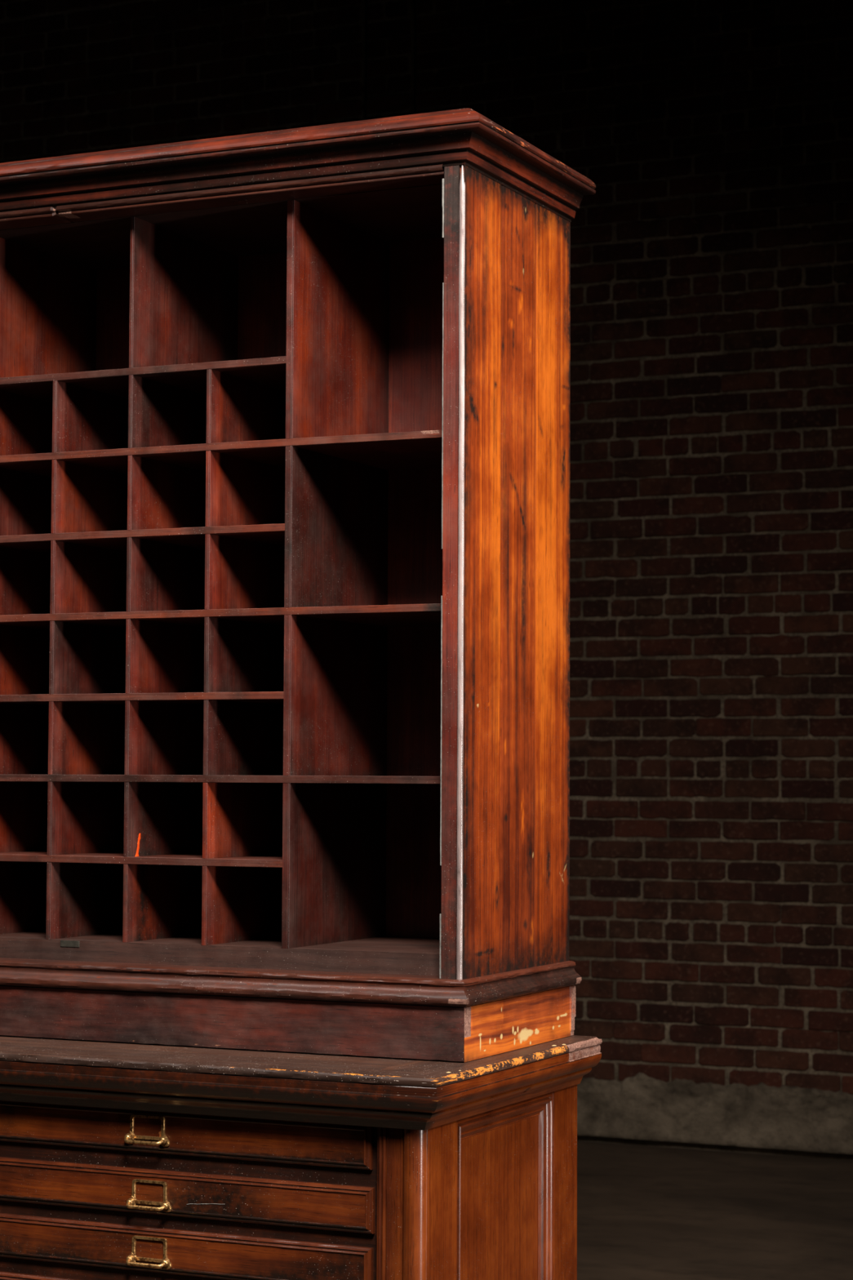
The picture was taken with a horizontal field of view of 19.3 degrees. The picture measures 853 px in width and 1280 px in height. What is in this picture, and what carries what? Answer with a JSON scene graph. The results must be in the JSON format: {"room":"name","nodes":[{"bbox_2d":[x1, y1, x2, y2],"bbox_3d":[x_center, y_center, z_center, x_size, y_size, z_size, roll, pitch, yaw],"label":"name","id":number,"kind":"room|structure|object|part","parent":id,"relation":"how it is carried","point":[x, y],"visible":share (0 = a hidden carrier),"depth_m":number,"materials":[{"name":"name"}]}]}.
{"room":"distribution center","nodes":[
{"label":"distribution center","id":0,"kind":"room"},
{"bbox_2d":[0,0,852,1098],"bbox_3d":[0.135,-0.979,9.057,8.162,5.435,0.311,-1,-3,25],"label":"wall","id":1,"kind":"structure","parent":0,"point":[711,918],"depth_m":8.52,"materials":[{"name":"red brick"}]},
{"bbox_2d":[577,1072,852,1159],"bbox_3d":[0.008,1.603,8.862,8.000,0.256,0.152,-1,-3,25],"label":"baseboard","id":2,"kind":"structure","parent":1,"relation":"attached to","point":[641,1109],"depth_m":8.35,"materials":[{"name":"concrete"}]},
{"bbox_2d":[577,1140,852,1279],"bbox_3d":[-1.255,1.529,4.251,9.600,0.100,9.933,-1,-3,25],"label":"floor","id":3,"kind":"structure","parent":0,"point":[645,1212],"depth_m":7.16,"materials":[{"name":"concrete"}]},
{"bbox_2d":[0,1035,602,1279],"bbox_3d":[-0.525,1.010,3.646,1.451,0.878,0.567,-1,-3,25],"label":"base cabinet","id":4,"kind":"object","parent":3,"relation":"on","point":[119,1160],"visible":0.98,"depth_m":3.31,"materials":[{"name":"brown wood"}]},
{"bbox_3d":[-0.617,0.896,3.453,1.213,0.058,0.027,-1,-3,25],"label":"drawer","id":5,"kind":"part","parent":4,"relation":"part of","materials":[{"name":"brown wood"}]},
{"bbox_3d":[-0.375,0.664,3.331,0.066,0.012,0.016,-1,-3,25],"label":"bail pull","id":6,"kind":"part","parent":4,"relation":"part of","materials":[{"name":"gold metal"}]},
{"bbox_3d":[-0.372,0.823,3.319,0.066,0.012,0.016,-1,-3,25],"label":"bail pull","id":7,"kind":"part","parent":4,"relation":"part of","materials":[{"name":"gold metal"}]},
{"bbox_3d":[-0.372,0.749,3.323,0.066,0.012,0.016,-1,-3,25],"label":"bail pull","id":8,"kind":"part","parent":4,"relation":"part of","materials":[{"name":"gold metal"}]},
{"bbox_3d":[-0.372,0.653,3.339,0.068,0.040,0.004,-1,-3,25],"label":"card frame","id":9,"kind":"part","parent":4,"relation":"part of","materials":[{"name":"gold metal"}]},
{"bbox_3d":[-0.368,0.813,3.328,0.068,0.040,0.004,-1,-3,25],"label":"card frame","id":10,"kind":"part","parent":4,"relation":"part of","materials":[{"name":"gold metal"}]},
{"bbox_3d":[-0.368,0.738,3.332,0.068,0.040,0.004,-1,-3,25],"label":"card frame","id":11,"kind":"part","parent":4,"relation":"part of","materials":[{"name":"gold metal"}]},
{"bbox_3d":[-0.616,0.660,3.467,1.211,0.058,0.027,-1,-3,25],"label":"drawer","id":12,"kind":"part","parent":4,"relation":"part of","materials":[{"name":"brown wood"}]},
{"bbox_3d":[-0.617,0.817,3.458,1.212,0.058,0.027,-1,-3,25],"label":"drawer","id":13,"kind":"part","parent":4,"relation":"part of","materials":[{"name":"brown wood"}]},
{"bbox_3d":[-0.615,0.740,3.461,1.214,0.058,0.027,-1,-3,25],"label":"drawer","id":14,"kind":"part","parent":4,"relation":"part of","materials":[{"name":"brown wood"}]},
{"bbox_3d":[-0.616,0.992,3.452,1.338,0.784,0.012,-1,-3,25],"label":"rail","id":15,"kind":"part","parent":4,"relation":"part of","materials":[{"name":"brown wood"}]},
{"bbox_2d":[0,107,595,1062],"bbox_3d":[-0.490,-0.058,3.768,1.429,1.267,0.425,-1,-3,25],"label":"cabinet","id":16,"kind":"object","parent":4,"relation":"on","point":[285,415],"visible":1,"depth_m":3.61,"materials":[{"name":"orange wood"}]},
{"bbox_3d":[-0.513,0.437,3.607,0.032,0.009,0.002,-1,-3,25],"label":"strike plate","id":17,"kind":"part","parent":16,"relation":"part of","materials":[{"name":"metal"}]},
{"bbox_2d":[0,850,282,867],"bbox_3d":[-0.482,0.325,3.769,0.767,0.011,0.307,-1,-3,25],"label":"shelf","id":18,"kind":"object","parent":16,"relation":"attached to","point":[8,859],"depth_m":3.61,"materials":[{"name":"brown wood"}]},
{"bbox_2d":[0,691,284,705],"bbox_3d":[-0.481,0.092,3.781,0.767,0.011,0.307,-1,-3,25],"label":"shelf","id":19,"kind":"object","parent":16,"relation":"attached to","point":[6,698],"depth_m":3.61,"materials":[{"name":"brown wood"}]},
{"bbox_2d":[0,523,284,554],"bbox_3d":[-0.480,-0.142,3.794,0.767,0.011,0.307,-1,-3,25],"label":"shelf","id":20,"kind":"object","parent":16,"relation":"attached to","point":[64,538],"depth_m":3.65,"materials":[{"name":"brown wood"}]},
{"bbox_2d":[0,355,286,403],"bbox_3d":[-0.479,-0.377,3.806,0.767,0.011,0.307,-1,-3,25],"label":"shelf","id":21,"kind":"object","parent":16,"relation":"attached to","point":[264,377],"depth_m":3.67,"materials":[{"name":"brown wood"}]},
{"bbox_2d":[0,773,440,784],"bbox_3d":[-0.482,0.208,3.775,1.311,0.012,0.307,-1,-3,25],"label":"shelf","id":22,"kind":"object","parent":16,"relation":"attached to","point":[5,779],"depth_m":3.56,"materials":[{"name":"brown wood"}]},
{"bbox_2d":[0,603,441,629],"bbox_3d":[-0.481,-0.025,3.788,1.311,0.011,0.307,-1,-3,25],"label":"shelf","id":23,"kind":"object","parent":16,"relation":"attached to","point":[60,615],"depth_m":3.61,"materials":[{"name":"brown wood"}]},
{"bbox_2d":[0,430,442,477],"bbox_3d":[-0.479,-0.261,3.800,1.311,0.011,0.307,-1,-3,25],"label":"shelf","id":24,"kind":"object","parent":16,"relation":"attached to","point":[415,454],"depth_m":3.63,"materials":[{"name":"brown wood"}]},
{"bbox_3d":[-0.552,-0.619,3.659,1.288,0.016,0.050,-1,-3,25],"label":"rail","id":25,"kind":"part","parent":16,"relation":"part of","materials":[{"name":"brown wood"}]},
{"bbox_3d":[-0.413,-0.067,3.934,1.311,1.090,0.010,-1,-3,25],"label":"panel","id":26,"kind":"part","parent":16,"relation":"part of","materials":[{"name":"red wood"}]},
{"bbox_3d":[-0.489,0.486,3.748,1.388,0.036,0.406,-1,-3,25],"label":"moulding","id":27,"kind":"part","parent":16,"relation":"part of","materials":[{"name":"brown wood"}]},
{"bbox_3d":[-0.488,-0.653,3.800,1.429,0.074,0.425,-1,-3,25],"label":"cornice","id":28,"kind":"part","parent":16,"relation":"part of","materials":[{"name":"brown wood"}]},
{"bbox_3d":[0.034,-0.096,3.342,0.022,1.091,0.012,-1,-3,25],"label":"post","id":29,"kind":"part","parent":16,"relation":"part of","materials":[{"name":"red wood"}]},
{"bbox_3d":[0.121,-0.087,3.507,0.018,1.090,0.384,-1,-3,25],"label":"panel","id":30,"kind":"part","parent":16,"relation":"part of","materials":[{"name":"orange wood"}]},
{"bbox_3d":[-0.524,0.613,3.667,1.449,0.058,0.566,-1,-3,25],"label":"counter moulding","id":31,"kind":"part","parent":4,"relation":"part of","materials":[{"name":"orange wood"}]},
{"bbox_2d":[0,1035,602,1087],"bbox_3d":[-0.523,0.578,3.669,1.451,0.012,0.567,-1,-3,25],"label":"countertop","id":32,"kind":"structure","parent":4,"relation":"on","point":[159,1057],"depth_m":3.31,"materials":[{"name":"brown wood"}]},
{"bbox_3d":[-0.054,0.995,3.179,0.015,0.754,0.027,-1,-3,25],"label":"bead moulding","id":33,"kind":"part","parent":4,"relation":"part of","materials":[{"name":"brown wood"}]},
{"bbox_3d":[0.097,0.976,3.388,0.004,0.694,0.331,-1,-3,25],"label":"panel","id":34,"kind":"part","parent":4,"relation":"part of","materials":[{"name":"orange wood"}]},
{"bbox_3d":[0.103,0.972,3.385,0.015,0.681,0.336,-1,-3,25],"label":"panel moulding","id":35,"kind":"part","parent":4,"relation":"part of","materials":[{"name":"orange wood"}]}
]}

